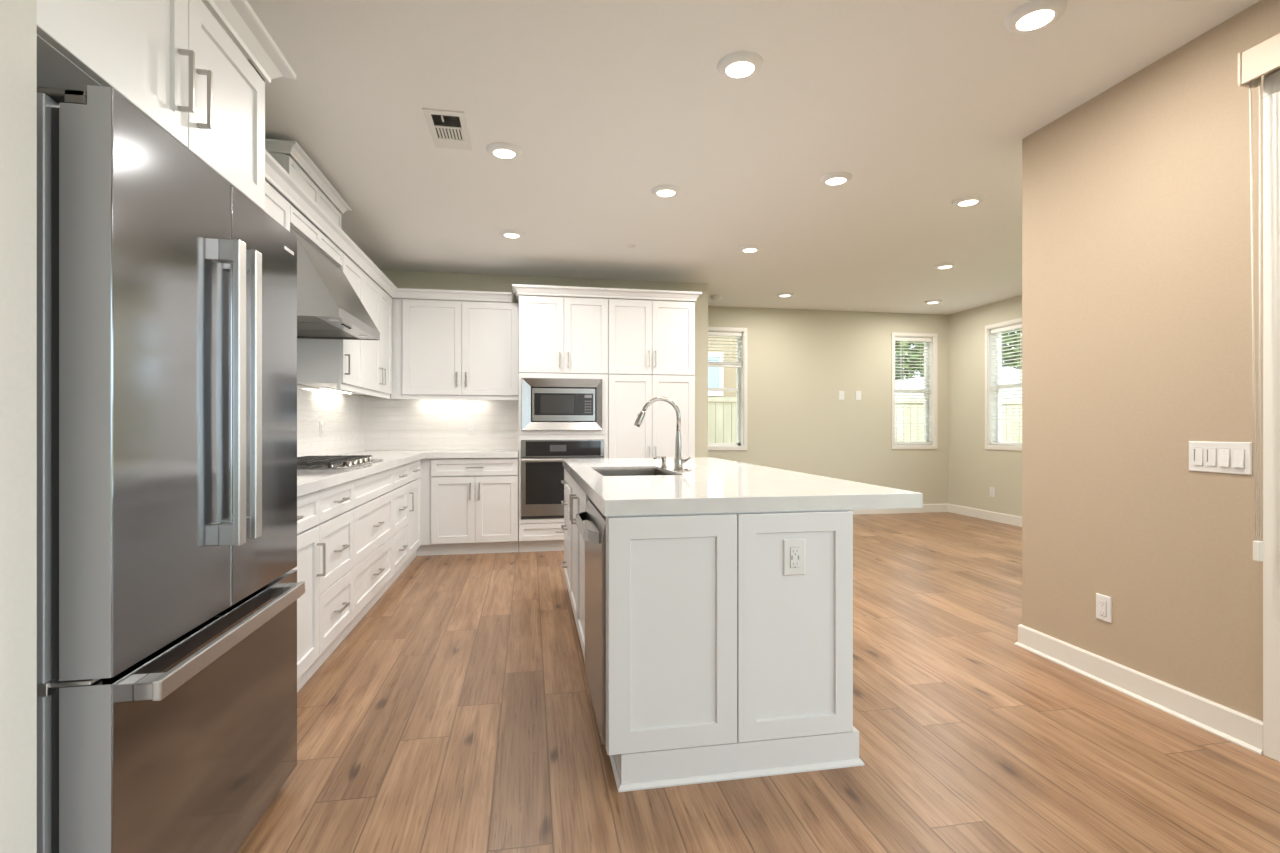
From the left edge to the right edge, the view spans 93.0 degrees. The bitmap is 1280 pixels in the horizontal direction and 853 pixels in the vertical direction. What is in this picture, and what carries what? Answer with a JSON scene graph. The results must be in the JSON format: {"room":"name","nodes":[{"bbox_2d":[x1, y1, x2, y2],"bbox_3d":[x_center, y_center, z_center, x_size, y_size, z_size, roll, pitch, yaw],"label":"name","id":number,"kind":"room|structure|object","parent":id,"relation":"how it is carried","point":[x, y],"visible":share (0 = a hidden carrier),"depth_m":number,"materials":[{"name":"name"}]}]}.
{"room":"kitchen","nodes":[
{"label":"kitchen","id":0,"kind":"room"},
{"bbox_2d":[0,0,36,852],"bbox_3d":[-1.035,-0.180,-1.477,0.895,2.691,4.965,0,0,-10],"label":"wall","id":1,"kind":"structure","parent":0,"point":[18,18],"depth_m":1.01,"materials":[{"name":"paint"}]},
{"bbox_2d":[298,237,362,455],"bbox_3d":[-2.296,-0.180,3.376,0.150,2.691,5.035,0,0,-10],"label":"wall","id":2,"kind":"structure","parent":0,"point":[326,237],"depth_m":5.32,"materials":[{"name":"beige paint"}]},
{"bbox_2d":[37,0,264,210],"bbox_3d":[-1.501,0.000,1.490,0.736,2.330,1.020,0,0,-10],"label":"upper cabinet","id":3,"kind":"object","parent":2,"relation":"attached to","point":[172,60],"visible":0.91,"depth_m":1.52,"materials":[{"name":"white paint"}]},
{"bbox_2d":[265,181,289,231],"bbox_3d":[-1.891,-0.723,2.588,0.362,0.935,1.244,0,0,-10],"label":"upper cabinet","id":4,"kind":"object","parent":2,"relation":"attached to","point":[277,206],"visible":0.02,"depth_m":3.07,"materials":[{"name":"white paint"}]},
{"bbox_2d":[265,153,340,227],"bbox_3d":[-2.097,-1.365,3.628,0.328,0.149,0.908,0,0,-10],"label":"upper cabinet","id":5,"kind":"object","parent":2,"relation":"attached to","point":[284,160],"visible":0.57,"depth_m":3.49,"materials":[{"name":"white paint"}]},
{"bbox_2d":[267,182,326,236],"bbox_3d":[-2.084,-1.281,3.631,0.299,0.010,0.910,0,0,-10],"label":"trim","id":6,"kind":"structure","parent":5,"relation":"attached to","point":[267,182],"depth_m":3.55,"materials":[{"name":"white paint"}]},
{"bbox_2d":[265,139,351,213],"bbox_3d":[-2.072,-1.466,3.633,0.377,0.049,1.010,0,0,-10],"label":"crown molding","id":7,"kind":"structure","parent":5,"relation":"on","point":[297,153],"depth_m":3.42,"materials":[{"name":"white paint"}]},
{"bbox_2d":[290,204,342,266],"bbox_3d":[-2.102,-1.137,3.653,0.328,0.105,0.914,0,0,-10],"label":"upper cabinet","id":8,"kind":"object","parent":2,"relation":"attached to","point":[298,221],"visible":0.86,"depth_m":3.60,"materials":[{"name":"white paint"}]},
{"bbox_2d":[320,422,323,436],"bbox_3d":[-2.441,0.020,4.658,0.010,0.116,0.073,0,0,-10],"label":"wall outlet","id":9,"kind":"object","parent":2,"relation":"attached to","point":[321,423],"visible":1,"depth_m":4.65,"materials":[{"name":"white plastic"}]},
{"bbox_2d":[297,384,363,456],"bbox_3d":[-2.311,-0.028,3.898,0.008,0.524,4.003,0,0,-10],"label":"backsplash","id":10,"kind":"structure","parent":2,"relation":"attached to","point":[342,414],"depth_m":4.85,"materials":[{"name":"white tile"}]},
{"bbox_2d":[290,226,379,339],"bbox_3d":[-1.981,-0.835,3.675,0.559,0.487,0.920,0,0,-10],"label":"range hood","id":11,"kind":"object","parent":2,"relation":"attached to","point":[328,306],"visible":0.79,"depth_m":3.47,"materials":[{"name":"metal"}]},
{"bbox_2d":[297,253,391,398],"bbox_3d":[-2.302,-0.723,4.847,0.362,0.935,1.496,0,0,-10],"label":"upper cabinet","id":12,"kind":"object","parent":2,"relation":"attached to","point":[354,366],"visible":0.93,"depth_m":4.52,"materials":[{"name":"white paint"}]},
{"bbox_2d":[320,387,351,393],"bbox_3d":[-2.417,-0.286,4.846,0.040,0.014,0.700,0,0,-10],"label":"light","id":13,"kind":"object","parent":12,"relation":"attached to","point":[324,388],"visible":1,"depth_m":4.78,"materials":[{"name":"white plastic"}]},
{"bbox_2d":[204,0,511,301],"bbox_3d":[-1.501,-1.220,3.373,1.409,0.109,4.725,0,0,-10],"label":"crown molding","id":14,"kind":"structure","parent":12,"relation":"on","point":[276,175],"depth_m":3.04,"materials":[{"name":"white paint"}]},
{"bbox_2d":[363,269,707,456],"bbox_3d":[-1.059,-0.180,6.226,3.605,2.691,0.130,0,0,-10],"label":"wall","id":15,"kind":"structure","parent":0,"point":[399,278],"depth_m":6.29,"materials":[{"name":"beige paint"}]},
{"bbox_2d":[364,396,518,450],"bbox_3d":[-1.943,-0.028,5.995,1.468,0.524,0.008,0,0,-10],"label":"backsplash","id":16,"kind":"structure","parent":15,"relation":"attached to","point":[390,424],"depth_m":5.98,"materials":[{"name":"white tile"}]},
{"bbox_2d":[391,299,518,399],"bbox_3d":[-1.763,-0.723,5.861,1.164,0.935,0.332,0,0,-10],"label":"upper cabinet","id":17,"kind":"object","parent":15,"relation":"attached to","point":[442,349],"visible":0.98,"depth_m":5.74,"materials":[{"name":"white paint"}]},
{"bbox_2d":[467,423,474,433],"bbox_3d":[-1.677,0.020,6.034,0.073,0.116,0.010,0,0,-10],"label":"wall outlet","id":18,"kind":"object","parent":15,"relation":"attached to","point":[470,426],"visible":1,"depth_m":6.03,"materials":[{"name":"white plastic"}]},
{"bbox_2d":[202,0,1259,314],"bbox_3d":[1.701,-1.601,2.241,7.650,0.150,11.600,0,0,-10],"label":"ceiling","id":19,"kind":"structure","parent":0,"point":[928,105],"depth_m":3.11,"materials":[{"name":"paint"}]},
{"bbox_2d":[422,108,471,149],"bbox_3d":[-0.984,-1.519,3.124,0.193,0.014,0.400,0,0,-10],"label":"ceiling vent","id":20,"kind":"object","parent":19,"relation":"in","point":[447,128],"visible":1,"depth_m":3.10,"materials":[{"name":"white metal"}]},
{"bbox_2d":[486,142,521,159],"bbox_3d":[-0.750,-1.515,3.355,0.194,0.022,0.194,0,0,-10],"label":"recessed light","id":21,"kind":"object","parent":19,"relation":"in","point":[500,150],"visible":1,"depth_m":3.32,"materials":[{"name":"white"}]},
{"bbox_2d":[499,229,523,238],"bbox_3d":[-1.011,-1.515,4.796,0.194,0.022,0.194,0,0,-10],"label":"recessed light","id":22,"kind":"object","parent":19,"relation":"in","point":[508,233],"visible":1,"depth_m":4.76,"materials":[{"name":"white"}]},
{"bbox_2d":[651,184,680,197],"bbox_3d":[0.168,-1.515,3.924,0.194,0.022,0.194,0,0,-10],"label":"recessed light","id":23,"kind":"object","parent":19,"relation":"in","point":[665,190],"visible":1,"depth_m":3.89,"materials":[{"name":"white"}]},
{"bbox_2d":[710,295,721,300],"bbox_3d":[0.889,-1.502,7.110,0.140,0.048,0.140,0,0,-10],"label":"smoke detector","id":24,"kind":"object","parent":19,"relation":"attached to","point":[712,297],"visible":1,"depth_m":7.07,"materials":[{"name":"white plastic"}]},
{"bbox_2d":[717,51,762,79],"bbox_3d":[0.423,-1.515,2.565,0.194,0.022,0.194,0,0,-10],"label":"recessed light","id":25,"kind":"object","parent":19,"relation":"in","point":[740,65],"visible":1,"depth_m":2.54,"materials":[{"name":"white"}]},
{"bbox_2d":[739,245,761,252],"bbox_3d":[0.941,-1.515,5.196,0.194,0.022,0.194,0,0,-10],"label":"recessed light","id":26,"kind":"object","parent":19,"relation":"in","point":[747,248],"visible":1,"depth_m":5.16,"materials":[{"name":"white"}]},
{"bbox_2d":[776,292,793,296],"bbox_3d":[1.672,-1.515,7.003,0.194,0.022,0.194,0,0,-10],"label":"recessed light","id":27,"kind":"object","parent":19,"relation":"in","point":[784,294],"visible":1,"depth_m":6.95,"materials":[{"name":"white"}]},
{"bbox_2d":[820,172,852,185],"bbox_3d":[1.204,-1.515,3.732,0.194,0.022,0.194,0,0,-10],"label":"recessed light","id":28,"kind":"object","parent":19,"relation":"in","point":[834,178],"visible":1,"depth_m":3.70,"materials":[{"name":"white"}]},
{"bbox_2d":[924,300,941,303],"bbox_3d":[3.567,-1.515,7.394,0.194,0.022,0.194,0,0,-10],"label":"recessed light","id":29,"kind":"object","parent":19,"relation":"in","point":[927,301],"visible":1,"depth_m":7.37,"materials":[{"name":"white"}]},
{"bbox_2d":[934,262,955,268],"bbox_3d":[2.885,-1.515,5.744,0.194,0.022,0.194,0,0,-10],"label":"recessed light","id":30,"kind":"object","parent":19,"relation":"in","point":[947,265],"visible":1,"depth_m":5.71,"materials":[{"name":"white"}]},
{"bbox_2d":[952,195,984,206],"bbox_3d":[2.212,-1.515,4.094,0.194,0.022,0.194,0,0,-10],"label":"recessed light","id":31,"kind":"object","parent":19,"relation":"in","point":[969,200],"visible":1,"depth_m":4.06,"materials":[{"name":"white"}]},
{"bbox_2d":[1005,0,1066,33],"bbox_3d":[1.465,-1.515,2.253,0.194,0.022,0.194,0,0,-10],"label":"recessed light","id":32,"kind":"object","parent":19,"relation":"in","point":[1035,15],"visible":1,"depth_m":2.23,"materials":[{"name":"white plastic"}]},
{"bbox_2d":[237,512,1279,852],"bbox_3d":[1.701,1.225,2.241,7.650,0.120,11.600,0,0,-10],"label":"floor","id":33,"kind":"structure","parent":0,"point":[457,714],"depth_m":2.18,"materials":[{"name":"brown wood"}]},
{"bbox_2d":[37,85,304,852],"bbox_3d":[-1.420,0.270,1.496,0.841,1.790,0.918,0,0,-10],"label":"refrigerator","id":34,"kind":"object","parent":33,"relation":"on","point":[168,588],"visible":0.98,"depth_m":1.25,"materials":[{"name":"grey metal"}]},
{"bbox_2d":[292,490,325,691],"bbox_3d":[-1.694,0.725,2.357,0.667,0.880,0.747,0,0,-10],"label":"base cabinet","id":35,"kind":"object","parent":33,"relation":"on","point":[308,544],"visible":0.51,"depth_m":2.66,"materials":[{"name":"white paint"}]},
{"bbox_2d":[306,480,353,681],"bbox_3d":[-1.810,0.725,2.995,0.667,0.880,0.545,0,0,-10],"label":"base cabinet","id":36,"kind":"object","parent":33,"relation":"on","point":[336,519],"visible":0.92,"depth_m":3.02,"materials":[{"name":"white paint"}]},
{"bbox_2d":[343,468,392,639],"bbox_3d":[-1.946,0.725,3.744,0.667,0.880,0.972,0,0,-10],"label":"base cabinet","id":37,"kind":"object","parent":33,"relation":"on","point":[373,495],"visible":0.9,"depth_m":3.73,"materials":[{"name":"white paint"}]},
{"bbox_2d":[297,450,518,496],"bbox_3d":[-1.588,0.259,4.029,1.475,0.048,4.002,0,0,-10],"label":"countertop","id":38,"kind":"structure","parent":37,"relation":"on","point":[308,481],"depth_m":4.03,"materials":[{"name":"white stone"}]},
{"bbox_2d":[297,455,382,469],"bbox_3d":[-1.950,0.216,3.736,0.500,0.038,0.910,0,0,-10],"label":"gas cooktop","id":39,"kind":"object","parent":38,"relation":"in","point":[339,461],"visible":0.81,"depth_m":3.58,"materials":[{"name":"metal"}]},
{"bbox_2d":[385,463,407,591],"bbox_3d":[-2.082,0.725,4.490,0.667,0.880,0.537,0,0,-10],"label":"base cabinet","id":40,"kind":"object","parent":33,"relation":"on","point":[400,473],"visible":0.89,"depth_m":4.53,"materials":[{"name":"white paint"}]},
{"bbox_2d":[401,460,420,572],"bbox_3d":[-2.191,0.725,5.091,0.667,0.880,0.680,0,0,-10],"label":"base cabinet","id":41,"kind":"object","parent":33,"relation":"on","point":[414,468],"visible":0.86,"depth_m":5.09,"materials":[{"name":"white paint"}]},
{"bbox_2d":[417,456,518,555],"bbox_3d":[-1.608,0.725,5.747,0.902,0.880,0.612,0,0,-10],"label":"base cabinet","id":42,"kind":"object","parent":33,"relation":"on","point":[469,505],"visible":0.98,"depth_m":5.49,"materials":[{"name":"white paint"}]},
{"bbox_2d":[519,295,607,551],"bbox_3d":[-0.754,-0.021,5.902,0.823,2.372,0.612,0,0,-10],"label":"tall cabinet","id":43,"kind":"object","parent":33,"relation":"on","point":[560,337],"visible":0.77,"depth_m":5.63,"materials":[{"name":"white paint"}]},
{"bbox_2d":[521,378,601,430],"bbox_3d":[-0.724,-0.205,5.647,0.746,0.484,0.090,0,0,-10],"label":"microwave","id":44,"kind":"object","parent":43,"relation":"in","point":[576,404],"visible":1,"depth_m":5.62,"materials":[{"name":"metal"}]},
{"bbox_2d":[521,440,603,518],"bbox_3d":[-0.717,0.487,5.649,0.765,0.724,0.168,0,0,-10],"label":"wall oven","id":45,"kind":"object","parent":43,"relation":"in","point":[542,470],"visible":0.7,"depth_m":5.58,"materials":[{"name":"grey"}]},
{"bbox_2d":[521,457,560,518],"bbox_3d":[-0.724,0.487,5.682,0.765,0.724,0.100,0,0,-10],"label":"door","id":46,"kind":"structure","parent":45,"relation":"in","point":[540,480],"depth_m":5.57,"materials":[{"name":"grey glass"}]},
{"bbox_2d":[512,284,701,302],"bbox_3d":[-0.337,-1.249,5.968,1.780,0.082,0.633,0,0,-10],"label":"crown molding","id":47,"kind":"structure","parent":43,"relation":"on","point":[518,289],"depth_m":5.68,"materials":[{"name":"white paint"}]},
{"bbox_2d":[608,299,694,457],"bbox_3d":[0.067,-0.021,6.052,0.843,2.372,0.612,0,0,-10],"label":"pantry cabinet","id":48,"kind":"object","parent":33,"relation":"on","point":[651,343],"visible":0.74,"depth_m":5.78,"materials":[{"name":"white paint"}]},
{"bbox_2d":[561,468,863,791],"bbox_3d":[0.094,0.727,3.227,0.923,0.877,2.485,0,0,-10],"label":"kitchen island","id":49,"kind":"object","parent":33,"relation":"on","point":[722,665],"visible":0.91,"depth_m":2.01,"materials":[{"name":"white paint"}]},
{"bbox_2d":[576,499,605,744],"bbox_3d":[0.104,0.689,2.380,0.683,0.772,0.654,0,0,-10],"label":"dishwasher","id":50,"kind":"object","parent":49,"relation":"in","point":[593,532],"visible":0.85,"depth_m":2.18,"materials":[{"name":"grey metal"}]},
{"bbox_2d":[562,457,922,515],"bbox_3d":[0.216,0.261,3.287,1.130,0.052,2.529,0,0,-10],"label":"island countertop","id":51,"kind":"structure","parent":49,"relation":"on","point":[712,485],"depth_m":2.27,"materials":[{"name":"white stone"}]},
{"bbox_2d":[594,468,674,475],"bbox_3d":[-0.040,0.355,3.235,0.388,0.219,0.658,0,0,-10],"label":"undermount sink","id":52,"kind":"object","parent":51,"relation":"in","point":[623,471],"visible":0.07,"depth_m":3.56,"materials":[{"name":"silver metal"}]},
{"bbox_2d":[653,456,666,468],"bbox_3d":[0.113,0.201,3.405,0.079,0.068,0.036,0,0,-10],"label":"soap dispenser","id":53,"kind":"object","parent":51,"relation":"on","point":[662,457],"visible":1,"depth_m":3.40,"materials":[{"name":"silver metal"}]},
{"bbox_2d":[634,397,690,470],"bbox_3d":[0.114,0.039,3.162,0.287,0.392,0.113,0,0,-10],"label":"kitchen faucet","id":54,"kind":"object","parent":51,"relation":"on","point":[678,460],"visible":1,"depth_m":3.19,"materials":[{"name":"silver metal"}]},
{"bbox_2d":[783,539,804,575],"bbox_3d":[0.524,0.443,2.057,0.078,0.122,0.010,0,0,-10],"label":"wall outlet","id":55,"kind":"object","parent":49,"relation":"attached to","point":[793,549],"visible":1,"depth_m":2.05,"materials":[{"name":"white plastic"}]},
{"bbox_2d":[708,306,947,503],"bbox_3d":[1.706,-0.180,7.923,5.393,2.691,0.160,0,0,-10],"label":"wall","id":56,"kind":"structure","parent":0,"point":[799,361],"depth_m":7.99,"materials":[{"name":"beige paint"}]},
{"bbox_2d":[708,327,746,449],"bbox_3d":[1.022,-0.480,7.792,0.684,1.564,0.170,0,0,-10],"label":"window","id":57,"kind":"structure","parent":56,"relation":"in","point":[741,373],"depth_m":7.79,"materials":[{"name":"paint"}]},
{"bbox_2d":[708,332,741,367],"bbox_3d":[1.027,-0.838,7.761,0.560,0.736,0.066,0,0,-10],"label":"window blind","id":58,"kind":"object","parent":57,"relation":"attached to","point":[730,334],"visible":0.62,"depth_m":7.76,"materials":[{"name":"white plastic"}]},
{"bbox_2d":[839,391,843,399],"bbox_3d":[2.659,-0.410,8.011,0.078,0.118,0.008,0,0,-10],"label":"wall plate cover","id":59,"kind":"object","parent":56,"relation":"attached to","point":[841,393],"visible":1,"depth_m":8.01,"materials":[{"name":"white plastic"}]},
{"bbox_2d":[856,391,860,399],"bbox_3d":[2.897,-0.410,8.055,0.078,0.118,0.008,0,0,-10],"label":"wall plate cover","id":60,"kind":"object","parent":56,"relation":"attached to","point":[858,393],"visible":1,"depth_m":8.05,"materials":[{"name":"white plastic"}]},
{"bbox_2d":[892,332,937,448],"bbox_3d":[3.695,-0.480,8.278,0.679,1.564,0.170,0,0,-10],"label":"window","id":61,"kind":"structure","parent":56,"relation":"in","point":[930,408],"depth_m":8.26,"materials":[{"name":"paint"}]},
{"bbox_2d":[895,337,931,443],"bbox_3d":[3.701,-0.483,8.248,0.555,1.446,0.066,0,0,-10],"label":"window blind","id":62,"kind":"object","parent":61,"relation":"attached to","point":[910,339],"visible":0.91,"depth_m":8.25,"materials":[{"name":"white plastic"}]},
{"bbox_2d":[850,504,1021,526],"bbox_3d":[2.053,1.109,5.567,5.233,0.112,4.600,0,0,-10],"label":"baseboard","id":63,"kind":"structure","parent":56,"relation":"attached to","point":[978,513],"depth_m":8.05,"materials":[{"name":"paint"}]},
{"bbox_2d":[948,295,1021,516],"bbox_3d":[4.706,-0.180,6.050,0.160,2.691,4.600,0,0,-10],"label":"wall","id":64,"kind":"structure","parent":0,"point":[973,469],"depth_m":7.81,"materials":[{"name":"beige paint"}]},
{"bbox_2d":[990,487,994,496],"bbox_3d":[4.354,0.813,7.511,0.010,0.116,0.075,0,0,-10],"label":"wall outlet","id":65,"kind":"object","parent":64,"relation":"attached to","point":[992,490],"visible":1,"depth_m":7.50,"materials":[{"name":"white plastic"}]},
{"bbox_2d":[985,318,1021,450],"bbox_3d":[4.472,-0.490,7.296,0.170,1.544,0.689,0,0,-10],"label":"window","id":66,"kind":"structure","parent":64,"relation":"in","point":[989,397],"depth_m":7.57,"materials":[{"name":"paint"}]},
{"bbox_2d":[991,323,1021,444],"bbox_3d":[4.441,-0.493,7.290,0.066,1.426,0.565,0,0,-10],"label":"window blind","id":67,"kind":"object","parent":66,"relation":"attached to","point":[1017,326],"visible":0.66,"depth_m":7.32,"materials":[{"name":"white plastic"}]},
{"bbox_2d":[1022,0,1279,720],"bbox_3d":[2.696,-0.180,0.013,0.160,2.691,6.560,0,0,-10],"label":"wall","id":68,"kind":"structure","parent":0,"point":[1137,276],"depth_m":2.54,"materials":[{"name":"beige paint"}]},
{"bbox_2d":[1096,593,1111,622],"bbox_3d":[2.109,0.826,2.765,0.010,0.116,0.073,0,0,-10],"label":"wall outlet","id":69,"kind":"object","parent":68,"relation":"attached to","point":[1103,603],"visible":1,"depth_m":2.76,"materials":[{"name":"white plastic"}]},
{"bbox_2d":[1014,624,1262,754],"bbox_3d":[2.198,1.109,2.712,0.174,0.112,1.099,0,0,-10],"label":"baseboard","id":70,"kind":"structure","parent":68,"relation":"attached to","point":[1247,729],"depth_m":2.54,"materials":[{"name":"paint"}]},
{"bbox_2d":[1189,441,1251,474],"bbox_3d":[2.193,0.117,2.293,0.015,0.118,0.209,0,0,-10],"label":"switch plate","id":71,"kind":"object","parent":68,"relation":"attached to","point":[1214,457],"visible":1,"depth_m":2.28,"materials":[{"name":"white plastic"}]},
{"bbox_2d":[1263,71,1279,761],"bbox_3d":[2.688,-0.035,-0.100,0.136,2.400,4.608,0,0,-10],"label":"door","id":72,"kind":"structure","parent":68,"relation":"in","point":[1271,83],"depth_m":2.13,"materials":[{"name":"paint"}]},
{"bbox_2d":[1238,33,1279,561],"bbox_3d":[2.576,-0.424,-0.123,0.092,1.789,4.636,0,0,-10],"label":"blind valance","id":73,"kind":"object","parent":72,"relation":"attached to","point":[1263,58],"visible":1,"depth_m":2.12,"materials":[{"name":"beige plastic"}]},
{"label":"outside","id":74,"kind":"structure","parent":0,"visible":0},
{"bbox_3d":[7.422,1.377,9.482,42.000,0.175,44.000,0,0,-10],"label":"ground","id":75,"kind":"structure","parent":74,"visible":0},
{"bbox_2d":[708,336,735,442],"bbox_3d":[-1.453,-1.839,14.270,8.250,6.258,6.400,0,0,-10],"label":"house","id":76,"kind":"structure","parent":75,"relation":"on","point":[720,377],"depth_m":12.08,"materials":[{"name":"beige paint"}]},
{"bbox_2d":[708,397,1021,442],"bbox_3d":[2.796,0.352,10.869,11.493,1.875,0.105,0,0,-10],"label":"fence","id":77,"kind":"object","parent":75,"relation":"on","point":[913,416],"visible":0.03,"depth_m":11.25,"materials":[{"name":"beige wood"}]},
{"bbox_2d":[895,341,923,380],"bbox_3d":[9.783,-1.861,23.848,4.214,6.309,4.074,0,0,-10],"label":"tree","id":78,"kind":"object","parent":75,"relation":"on","point":[897,357],"visible":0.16,"depth_m":22.82,"materials":[{"name":"green plant"}]},
{"bbox_2d":[895,366,1021,404],"bbox_3d":[9.071,-0.132,18.015,6.700,2.844,4.800,0,0,-10],"label":"house","id":79,"kind":"structure","parent":75,"relation":"on","point":[908,383],"depth_m":15.68,"materials":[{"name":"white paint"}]},
{"bbox_2d":[1002,328,1021,368],"bbox_3d":[13.996,-1.758,22.843,3.871,6.102,4.187,0,0,-10],"label":"tree","id":80,"kind":"object","parent":75,"relation":"on","point":[1010,333],"visible":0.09,"depth_m":22.39,"materials":[{"name":"green plant"}]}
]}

